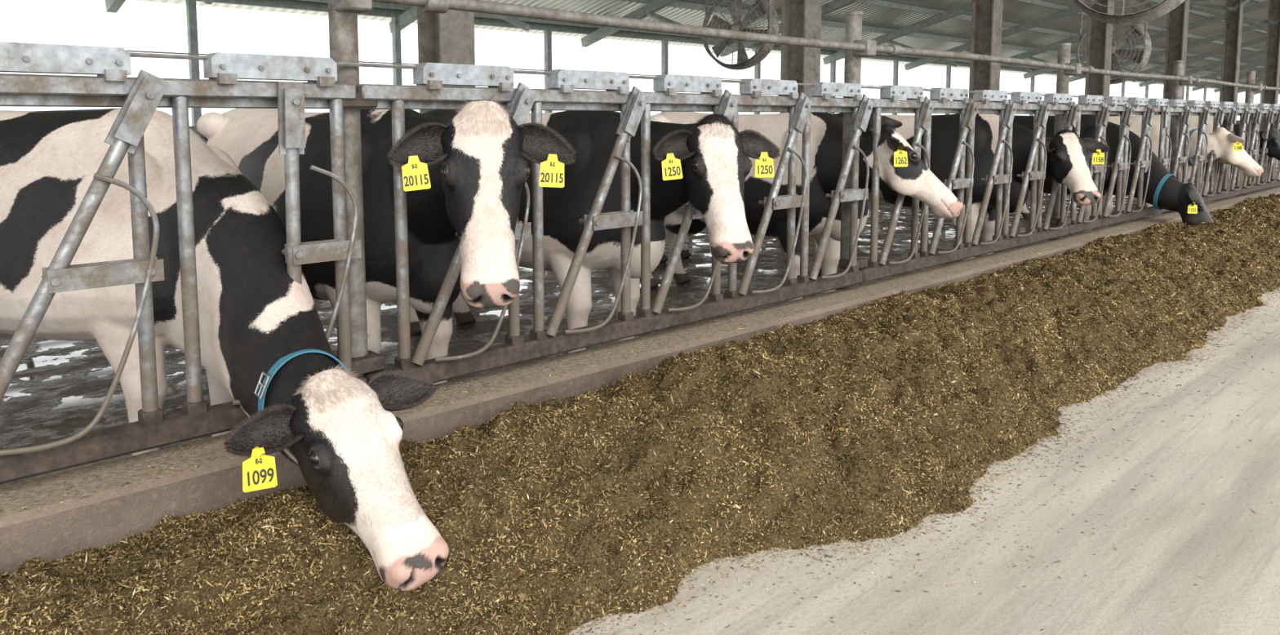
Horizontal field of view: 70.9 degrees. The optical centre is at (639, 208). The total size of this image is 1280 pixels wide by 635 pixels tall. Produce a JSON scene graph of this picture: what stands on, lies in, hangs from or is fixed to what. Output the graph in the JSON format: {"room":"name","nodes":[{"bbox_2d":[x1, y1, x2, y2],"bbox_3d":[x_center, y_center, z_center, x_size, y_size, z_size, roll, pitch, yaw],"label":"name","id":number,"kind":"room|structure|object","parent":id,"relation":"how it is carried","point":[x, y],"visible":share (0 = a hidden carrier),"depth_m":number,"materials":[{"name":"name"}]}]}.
{"room":"farm building","nodes":[
{"label":"farm building","id":0,"kind":"room"},
{"bbox_2d":[0,160,1279,487],"bbox_3d":[28.617,-2.682,40.789,122.000,0.250,12.900,-6,8,-44],"label":"floor","id":1,"kind":"structure","parent":0,"point":[58,388],"depth_m":5.38,"materials":[{"name":"grey concrete"}]},
{"bbox_2d":[0,107,448,591],"bbox_3d":[-1.821,0.321,3.158,3.250,1.395,0.928,3,7,29],"label":"cow","id":2,"kind":"object","parent":1,"relation":"on","point":[264,346],"visible":0.91,"depth_m":2.82},
{"bbox_2d":[196,98,576,385],"bbox_3d":[-1.295,0.230,4.011,0.825,1.396,2.819,-6,8,-44],"label":"cow","id":3,"kind":"object","parent":1,"relation":"on","point":[465,171],"visible":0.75,"depth_m":3.42},
{"bbox_2d":[417,6,475,113],"bbox_3d":[-1.582,-2.160,7.253,0.480,5.742,0.480,-6,8,-44],"label":"column","id":4,"kind":"structure","parent":1,"relation":"on","point":[448,37],"depth_m":7.27,"materials":[{"name":"paint"}]},
{"bbox_2d":[409,109,781,353],"bbox_3d":[-0.483,0.149,4.805,0.809,1.381,2.799,-6,8,-44],"label":"cow","id":5,"kind":"object","parent":1,"relation":"on","point":[707,163],"visible":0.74,"depth_m":4.23},
{"bbox_2d":[658,113,902,276],"bbox_3d":[1.028,-0.134,7.560,0.853,1.398,2.682,-6,8,-44],"label":"cow","id":6,"kind":"object","parent":1,"relation":"on","point":[685,253],"visible":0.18,"depth_m":7.00},
{"bbox_2d":[779,0,822,113],"bbox_3d":[1.915,-2.501,10.639,0.480,5.742,0.480,-6,8,-44],"label":"column","id":7,"kind":"structure","parent":1,"relation":"on","point":[799,18],"depth_m":10.66,"materials":[{"name":"paint"}]},
{"bbox_2d":[640,111,963,301],"bbox_3d":[0.858,0.016,6.160,0.842,1.389,2.764,-4,7,-36],"label":"cow","id":8,"kind":"object","parent":1,"relation":"on","point":[900,166],"visible":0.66,"depth_m":5.61},
{"bbox_2d":[834,112,1110,260],"bbox_3d":[2.605,-0.152,7.813,0.831,1.389,2.851,-6,8,-44],"label":"cow","id":9,"kind":"object","parent":1,"relation":"on","point":[1068,157],"visible":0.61,"depth_m":7.26},
{"bbox_2d":[968,0,1003,102],"bbox_3d":[5.413,-2.843,14.025,0.480,5.742,0.480,-6,8,-44],"label":"column","id":10,"kind":"structure","parent":1,"relation":"on","point":[986,15],"depth_m":14.03,"materials":[{"name":"paint"}]},
{"bbox_2d":[951,114,1213,232],"bbox_3d":[4.475,-0.309,9.363,0.847,1.384,3.009,-4,7,-33],"label":"cow","id":11,"kind":"object","parent":1,"relation":"on","point":[1164,191],"visible":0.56,"depth_m":8.54},
{"bbox_2d":[1084,0,1114,97],"bbox_3d":[8.910,-3.184,17.411,0.480,5.742,0.480,-6,8,-44],"label":"column","id":12,"kind":"structure","parent":1,"relation":"on","point":[1100,34],"depth_m":17.40,"materials":[{"name":"paint"}]},
{"bbox_2d":[1021,114,1263,218],"bbox_3d":[5.912,-0.470,10.993,0.834,1.394,2.883,-6,8,-44],"label":"cow","id":13,"kind":"object","parent":1,"relation":"on","point":[1228,148],"visible":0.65,"depth_m":10.03},
{"bbox_2d":[1163,0,1189,99],"bbox_3d":[12.408,-3.526,20.797,0.480,5.742,0.480,-6,8,-44],"label":"column","id":14,"kind":"structure","parent":1,"relation":"on","point":[1178,18],"depth_m":20.75,"materials":[{"name":"paint"}]},
{"bbox_2d":[1095,115,1279,203],"bbox_3d":[7.565,-0.638,12.647,0.852,1.388,2.870,-6,8,-44],"label":"cow","id":15,"kind":"object","parent":1,"relation":"on","point":[1273,145],"visible":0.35,"depth_m":11.85},
{"bbox_2d":[1219,0,1244,119],"bbox_3d":[15.905,-3.868,24.184,0.480,5.742,0.480,-6,8,-44],"label":"column","id":16,"kind":"structure","parent":1,"relation":"on","point":[1232,41],"depth_m":24.12,"materials":[{"name":"paint"}]},
{"bbox_2d":[1257,0,1279,160],"bbox_3d":[19.402,-4.209,27.570,0.480,5.742,0.480,-6,8,-44],"label":"column","id":17,"kind":"structure","parent":1,"relation":"on","point":[1272,61],"depth_m":27.51,"materials":[{"name":"paint"}]},
{"bbox_3d":[10.317,-1.196,23.812,72.000,0.200,3.800,-6,8,-44],"label":"bed","id":18,"kind":"object","parent":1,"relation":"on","visible":0},
{"bbox_2d":[189,127,199,136],"bbox_3d":[3.150,-1.118,16.810,44.000,1.050,4.243,-6,8,-44],"label":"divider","id":19,"kind":"object","parent":18,"relation":"on","point":[194,129],"visible":0.02,"depth_m":7.76,"materials":[{"name":"metal"}]},
{"bbox_2d":[135,0,1279,94],"bbox_3d":[30.360,-8.011,38.451,122.000,4.407,19.100,-6,8,-44],"label":"ceiling","id":20,"kind":"structure","parent":0,"point":[1013,11],"depth_m":26.43,"materials":[{"name":"metal"}]},
{"bbox_2d":[1076,0,1151,84],"bbox_3d":[9.751,-4.386,18.437,1.400,3.628,0.504,4,7,34],"label":"ventilation fan","id":21,"kind":"object","parent":20,"relation":"hanging from","point":[1131,33],"visible":0.48,"depth_m":18.37,"materials":[{"name":"grey metal"}]},
{"bbox_2d":[1072,0,1185,25],"bbox_3d":[5.228,-4.077,9.447,0.535,4.219,1.394,-6,8,-44],"label":"ventilation fan","id":22,"kind":"object","parent":20,"relation":"hanging from","point":[1155,11],"visible":1,"depth_m":9.54,"materials":[{"name":"grey metal"}]},
{"bbox_2d":[189,120,1279,132],"bbox_3d":[24.049,-3.735,45.401,122.000,1.420,0.200,-6,8,-44],"label":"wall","id":23,"kind":"structure","parent":0,"point":[1237,121],"depth_m":61.80,"materials":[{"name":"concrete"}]},
{"bbox_2d":[126,0,1262,130],"bbox_3d":[24.084,-4.931,45.245,122.000,3.430,0.120,-6,8,-44],"label":"window","id":24,"kind":"structure","parent":23,"relation":"in","point":[191,8],"depth_m":19.68,"materials":[{"name":"white glass"}]},
{"bbox_2d":[564,287,1279,634],"bbox_3d":[36.023,-1.943,33.214,122.000,0.300,7.860,-6,8,-44],"label":"floor","id":25,"kind":"structure","parent":0,"point":[1140,584],"depth_m":2.65,"materials":[{"name":"concrete"}]},
{"bbox_2d":[0,186,1279,577],"bbox_3d":[33.206,-2.373,36.081,122.000,0.560,0.260,-6,8,-44],"label":"curb","id":26,"kind":"object","parent":25,"relation":"on","point":[100,519],"depth_m":3.02,"materials":[{"name":"concrete"}]},
{"bbox_2d":[0,41,367,484],"bbox_3d":[-2.006,0.183,1.911,3.050,1.128,0.123,-6,8,-44],"label":"stanchion","id":27,"kind":"object","parent":26,"relation":"on","point":[139,98],"visible":0.88,"depth_m":2.54,"materials":[{"name":"metal"}]},
{"bbox_2d":[328,0,385,377],"bbox_3d":[-0.959,0.075,3.015,0.140,1.945,0.187,-6,8,-44],"label":"support post","id":28,"kind":"object","parent":26,"relation":"on","point":[342,14],"visible":0.42,"depth_m":2.98,"materials":[{"name":"metal"}]},
{"bbox_2d":[372,0,1279,90],"bbox_3d":[5.579,-1.324,9.186,19.130,0.064,0.064,-6,8,-44],"label":"pipe","id":29,"kind":"object","parent":28,"relation":"attached to","point":[426,6],"visible":0.98,"depth_m":4.11,"materials":[{"name":"metal"}]},
{"bbox_2d":[353,62,874,382],"bbox_3d":[0.184,-0.031,4.031,3.062,1.128,0.123,-6,8,-44],"label":"stanchion","id":30,"kind":"object","parent":26,"relation":"on","point":[635,105],"visible":0.85,"depth_m":3.73,"materials":[{"name":"metal"}]},
{"bbox_2d":[836,11,876,290],"bbox_3d":[1.227,-0.138,5.132,0.140,1.945,0.187,-6,8,-44],"label":"support post","id":31,"kind":"object","parent":26,"relation":"on","point":[853,29],"visible":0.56,"depth_m":5.07,"materials":[{"name":"metal"}]},
{"bbox_2d":[858,85,1079,282],"bbox_3d":[2.369,-0.244,6.147,3.062,1.128,0.123,-6,8,-44],"label":"stanchion","id":32,"kind":"object","parent":26,"relation":"on","point":[942,100],"visible":0.84,"depth_m":5.99,"materials":[{"name":"metal"}]},
{"bbox_2d":[1047,43,1081,240],"bbox_3d":[3.413,-0.352,7.248,0.140,1.945,0.187,-6,8,-44],"label":"support post","id":33,"kind":"object","parent":26,"relation":"on","point":[1064,49],"visible":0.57,"depth_m":7.18,"materials":[{"name":"metal"}]},
{"bbox_2d":[1066,94,1191,235],"bbox_3d":[4.555,-0.458,8.264,3.062,1.128,0.123,-6,8,-44],"label":"stanchion","id":34,"kind":"object","parent":26,"relation":"on","point":[1100,106],"visible":0.76,"depth_m":8.09,"materials":[{"name":"metal"}]},
{"bbox_2d":[1164,60,1192,213],"bbox_3d":[5.599,-0.565,9.365,0.140,1.945,0.187,-6,8,-44],"label":"support post","id":35,"kind":"object","parent":26,"relation":"on","point":[1177,86],"visible":0.43,"depth_m":9.31,"materials":[{"name":"metal"}]},
{"bbox_2d":[1182,100,1262,203],"bbox_3d":[6.741,-0.671,10.380,3.062,1.128,0.123,-6,8,-44],"label":"stanchion","id":36,"kind":"object","parent":26,"relation":"on","point":[1203,109],"visible":0.78,"depth_m":10.25,"materials":[{"name":"metal"}]},
{"bbox_2d":[1237,71,1262,195],"bbox_3d":[7.785,-0.779,11.481,0.140,1.945,0.187,-6,8,-44],"label":"support post","id":37,"kind":"object","parent":26,"relation":"on","point":[1251,75],"visible":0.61,"depth_m":11.40,"materials":[{"name":"metal"}]},
{"bbox_2d":[1251,103,1279,191],"bbox_3d":[8.927,-0.885,12.496,3.062,1.128,0.123,-6,8,-44],"label":"stanchion","id":38,"kind":"object","parent":26,"relation":"on","point":[1271,180],"visible":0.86,"depth_m":11.85,"materials":[{"name":"metal"}]},
{"bbox_2d":[0,193,1279,634],"bbox_3d":[6.943,0.129,9.386,24.960,0.401,1.643,-6,8,-44],"label":"pile","id":39,"kind":"object","parent":25,"relation":"on","point":[875,419],"visible":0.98,"depth_m":2.85,"materials":[{"name":"brown food"}]},
{"bbox_2d":[0,202,1279,634],"bbox_3d":[2.964,0.609,5.067,13.028,0.278,2.751,-6,8,-44],"label":"scattered feed","id":40,"kind":"object","parent":25,"relation":"on","point":[1173,362],"visible":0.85,"depth_m":2.95,"materials":[{"name":"brown food"}]},
{"bbox_3d":[-5.079,-1.818,3.866,0.480,5.742,0.480,-6,8,-44],"label":"column","id":41,"kind":"structure","parent":0,"visible":0},
{"bbox_2d":[105,0,1279,94],"bbox_3d":[30.430,-7.650,38.415,122.000,4.710,18.752,-6,8,-44],"label":"roof frame","id":42,"kind":"object","parent":41,"relation":"on","point":[409,16],"visible":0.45,"depth_m":27.21,"materials":[{"name":"grey metal"}]},
{"bbox_2d":[702,0,778,70],"bbox_3d":[1.719,-3.697,15.703,1.401,2.506,0.499,3,7,28],"label":"ventilation fan","id":43,"kind":"object","parent":42,"relation":"hanging from","point":[759,8],"visible":0.8,"depth_m":15.69,"materials":[{"name":"grey metal"}]}
]}

